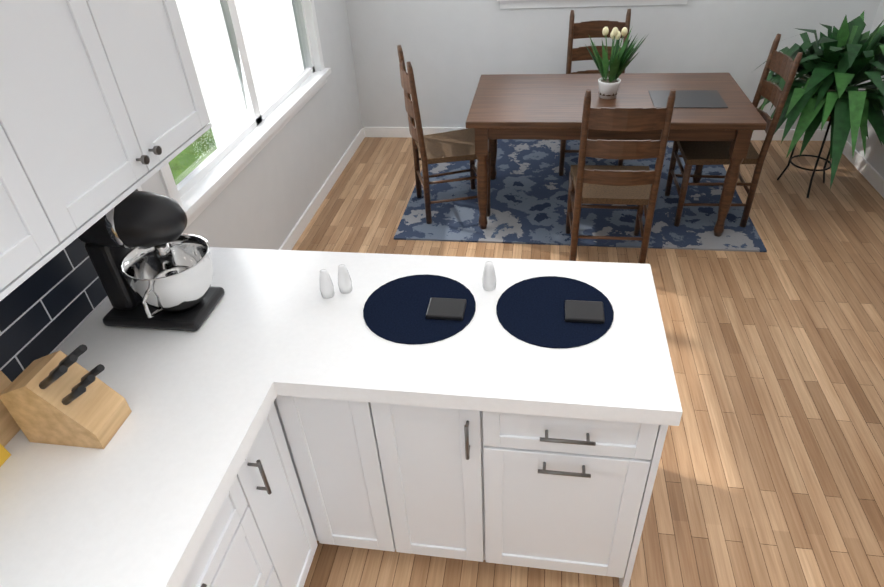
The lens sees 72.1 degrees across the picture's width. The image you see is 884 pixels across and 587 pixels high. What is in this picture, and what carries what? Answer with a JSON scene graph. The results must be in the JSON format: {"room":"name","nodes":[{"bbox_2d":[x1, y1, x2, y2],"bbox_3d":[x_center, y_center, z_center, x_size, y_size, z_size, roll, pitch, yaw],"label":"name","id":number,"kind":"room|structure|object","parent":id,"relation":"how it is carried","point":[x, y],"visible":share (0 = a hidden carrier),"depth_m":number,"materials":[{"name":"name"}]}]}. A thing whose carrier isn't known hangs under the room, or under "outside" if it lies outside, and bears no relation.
{"room":"kitchen and dining room","nodes":[
{"label":"kitchen and dining room","id":0,"kind":"room"},
{"bbox_2d":[0,186,141,381],"bbox_3d":[-1.516,0.973,0.164,0.217,2.440,4.820,3,37,9],"label":"wall","id":1,"kind":"structure","parent":0,"point":[52,305],"depth_m":1.73,"materials":[{"name":"black tile"}]},
{"bbox_2d":[0,40,87,300],"bbox_3d":[-1.076,-0.342,0.761,0.340,1.066,0.798,3,37,9],"label":"upper cabinet","id":2,"kind":"object","parent":1,"relation":"attached to","point":[40,217],"depth_m":1.22,"materials":[{"name":"white wood"}]},
{"bbox_2d":[0,0,211,228],"bbox_3d":[-0.974,-0.740,1.296,0.340,1.066,0.778,3,37,9],"label":"upper cabinet","id":3,"kind":"object","parent":1,"relation":"attached to","point":[103,110],"depth_m":1.44,"materials":[{"name":"white wood"}]},
{"bbox_2d":[176,0,303,147],"bbox_3d":[-9.020,-6.481,4.853,14.778,10.414,16.486,3,37,9],"label":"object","id":4,"kind":"object","parent":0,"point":[234,73],"depth_m":5.72,"materials":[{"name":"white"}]},
{"bbox_2d":[141,0,361,249],"bbox_3d":[-1.055,-1.454,3.439,0.120,2.440,3.380,3,37,9],"label":"wall","id":5,"kind":"structure","parent":0,"point":[263,199],"depth_m":3.93,"materials":[{"name":"paint"}]},
{"bbox_2d":[159,0,330,228],"bbox_3d":[-1.067,-1.487,3.121,0.150,1.450,2.170,3,37,9],"label":"dining room window","id":6,"kind":"structure","parent":5,"relation":"in","point":[198,190],"depth_m":3.29,"materials":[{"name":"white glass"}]},
{"bbox_2d":[279,127,365,249],"bbox_3d":[-0.938,-0.463,4.066,0.014,0.090,3.240,3,37,9],"label":"baseboard","id":7,"kind":"structure","parent":5,"relation":"attached to","point":[304,220],"depth_m":4.38,"materials":[{"name":"white wood"}]},
{"bbox_2d":[292,137,883,586],"bbox_3d":[0.588,1.064,1.963,4.110,0.050,8.200,3,37,9],"label":"floor","id":8,"kind":"structure","parent":0,"point":[770,469],"depth_m":2.73,"materials":[{"name":"brown wood"}]},
{"bbox_2d":[184,475,283,586],"bbox_3d":[-0.858,0.937,1.494,0.665,0.860,0.768,3,37,9],"label":"base cabinet","id":9,"kind":"object","parent":8,"relation":"on","point":[235,553],"depth_m":1.49,"materials":[{"name":"white wood"}]},
{"bbox_2d":[240,391,327,586],"bbox_3d":[-0.759,0.660,1.863,0.723,0.860,0.267,3,37,9],"label":"base cabinet","id":10,"kind":"object","parent":8,"relation":"on","point":[283,418],"depth_m":1.76,"materials":[{"name":"white wood"}]},
{"bbox_2d":[0,367,275,586],"bbox_3d":[-1.074,1.368,0.153,0.689,0.050,3.830,3,37,9],"label":"countertop","id":11,"kind":"structure","parent":10,"relation":"on","point":[138,510],"depth_m":1.36,"materials":[{"name":"white stone"}]},
{"bbox_2d":[0,370,19,466],"bbox_3d":[-1.109,0.300,1.326,0.132,0.289,0.400,3,37,9],"label":"cutting boards","id":12,"kind":"object","parent":11,"relation":"on","point":[9,428],"visible":0.5,"depth_m":1.48,"materials":[{"name":"brown wood"}]},
{"bbox_2d":[0,344,131,448],"bbox_3d":[-0.897,0.233,1.437,0.210,0.243,0.120,3,37,9],"label":"knife block","id":13,"kind":"object","parent":11,"relation":"on","point":[59,397],"visible":1,"depth_m":1.42,"materials":[{"name":"brown wood"}]},
{"bbox_2d":[288,395,415,553],"bbox_3d":[-0.248,0.453,2.101,0.351,0.860,0.650,3,37,9],"label":"base cabinet","id":14,"kind":"object","parent":8,"relation":"on","point":[350,448],"depth_m":1.82,"materials":[{"name":"white wood"}]},
{"bbox_2d":[396,407,507,564],"bbox_3d":[0.021,0.450,2.080,0.418,0.860,0.600,3,37,9],"label":"base cabinet","id":15,"kind":"object","parent":8,"relation":"on","point":[455,462],"depth_m":1.78,"materials":[{"name":"white wood"}]},
{"bbox_2d":[394,139,766,251],"bbox_3d":[0.928,-0.791,4.414,2.260,0.012,1.660,3,37,9],"label":"dining rug","id":16,"kind":"object","parent":8,"relation":"on","point":[529,185],"visible":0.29,"depth_m":4.09,"materials":[{"name":"blue fabric"}]},
{"bbox_2d":[397,45,490,223],"bbox_3d":[0.016,-1.034,3.927,0.498,1.049,0.460,-9,36,-7],"label":"chair","id":17,"kind":"object","parent":16,"relation":"on","point":[451,146],"visible":0.98,"depth_m":3.90,"materials":[{"name":"brown wood"}]},
{"bbox_2d":[559,9,630,175],"bbox_3d":[1.105,-1.435,4.378,0.462,1.049,0.499,3,37,9],"label":"chair","id":18,"kind":"object","parent":16,"relation":"on","point":[591,29],"visible":0.4,"depth_m":4.37,"materials":[{"name":"brown wood"}]},
{"bbox_2d":[466,73,766,236],"bbox_3d":[1.020,-0.912,3.928,1.620,0.746,0.900,3,37,9],"label":"dining table","id":19,"kind":"object","parent":16,"relation":"on","point":[714,107],"visible":0.9,"depth_m":3.59,"materials":[{"name":"brown wood"}]},
{"bbox_2d":[586,27,647,98],"bbox_3d":[1.011,-1.362,3.567,0.353,0.412,0.304,3,37,9],"label":"potted plant","id":20,"kind":"object","parent":19,"relation":"on","point":[617,63],"visible":1,"depth_m":3.56,"materials":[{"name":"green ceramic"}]},
{"bbox_2d":[565,89,675,263],"bbox_3d":[0.949,-0.668,3.344,0.462,1.049,0.499,3,37,9],"label":"chair","id":21,"kind":"object","parent":16,"relation":"on","point":[610,184],"visible":0.98,"depth_m":3.12,"materials":[{"name":"brown wood"}]},
{"bbox_2d":[665,34,802,226],"bbox_3d":[1.724,-0.970,3.688,0.499,1.049,0.462,3,37,9],"label":"chair","id":22,"kind":"object","parent":16,"relation":"on","point":[784,66],"visible":0.88,"depth_m":3.63,"materials":[{"name":"brown wood"}]},
{"bbox_2d":[508,415,667,586],"bbox_3d":[0.370,0.467,2.026,0.526,0.860,0.600,3,37,9],"label":"base cabinet","id":23,"kind":"object","parent":8,"relation":"on","point":[580,491],"depth_m":1.72,"materials":[{"name":"white wood"}]},
{"bbox_2d":[55,247,681,426],"bbox_3d":[-0.227,0.073,1.847,1.722,0.050,0.640,3,37,9],"label":"countertop","id":24,"kind":"structure","parent":23,"relation":"on","point":[272,319],"depth_m":1.70,"materials":[{"name":"white stone"}]},
{"bbox_2d":[78,190,224,330],"bbox_3d":[-0.856,-0.102,1.753,0.355,0.407,0.280,3,37,9],"label":"stand mixer","id":25,"kind":"object","parent":24,"relation":"on","point":[152,264],"visible":0.9,"depth_m":1.74,"materials":[{"name":"black plastic"}]},
{"bbox_2d":[363,274,475,344],"bbox_3d":[-0.068,0.034,1.825,0.339,0.020,0.339,-1,36,4],"label":"placemat","id":26,"kind":"object","parent":24,"relation":"on","point":[426,308],"depth_m":1.81,"materials":[{"name":"blue fabric"}]},
{"bbox_2d":[482,261,495,290],"bbox_3d":[0.145,-0.057,1.868,0.043,0.095,0.043,-6,36,-3],"label":"shaker","id":27,"kind":"object","parent":24,"relation":"on","point":[489,277],"depth_m":1.86,"materials":[{"name":"white ceramic"}]},
{"bbox_2d":[496,276,613,347],"bbox_3d":[0.330,0.042,1.780,0.339,0.020,0.339,-1,36,4],"label":"placemat","id":28,"kind":"object","parent":24,"relation":"on","point":[553,312],"depth_m":1.76,"materials":[{"name":"blue fabric"}]},
{"bbox_2d":[753,11,883,197],"bbox_3d":[2.492,-1.194,3.889,0.850,1.119,1.365,3,37,9],"label":"potted plant","id":29,"kind":"object","parent":8,"relation":"on","point":[841,63],"visible":0.92,"depth_m":3.58,"materials":[{"name":"green plant"}]},
{"bbox_2d":[346,0,879,128],"bbox_3d":[1.204,-2.320,4.421,3.960,2.440,0.120,3,37,9],"label":"wall","id":30,"kind":"structure","parent":0,"point":[454,51],"depth_m":4.69,"materials":[{"name":"paint"}]},
{"bbox_2d":[497,0,687,8],"bbox_3d":[1.085,-2.556,4.224,1.392,1.015,0.150,3,37,9],"label":"window","id":31,"kind":"structure","parent":30,"relation":"in","point":[506,4],"depth_m":4.50,"materials":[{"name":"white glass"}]},
{"bbox_2d":[364,127,830,140],"bbox_3d":[1.197,-1.337,5.070,3.840,0.090,0.014,3,37,9],"label":"baseboard","id":32,"kind":"structure","parent":30,"relation":"attached to","point":[819,134],"depth_m":5.23,"materials":[{"name":"white wood"}]},
{"bbox_2d":[847,0,883,177],"bbox_3d":[2.482,0.190,0.877,0.120,2.440,8.080,3,37,9],"label":"wall","id":33,"kind":"structure","parent":0,"point":[873,156],"depth_m":4.22,"materials":[{"name":"paint"}]},
{"bbox_2d":[843,141,883,197],"bbox_3d":[3.006,-0.935,4.360,0.014,0.090,1.030,3,37,9],"label":"baseboard","id":34,"kind":"structure","parent":33,"relation":"attached to","point":[867,170],"depth_m":4.28,"materials":[{"name":"white wood"}]},
{"label":"outside","id":35,"kind":"structure","parent":0,"visible":0},
{"bbox_2d":[169,122,216,184],"bbox_3d":[2.196,-5.839,11.929,120.000,0.150,110.000,3,37,9],"label":"ground","id":36,"kind":"structure","parent":35,"point":[183,159],"depth_m":6.14,"materials":[{"name":"green plant"}]}
]}

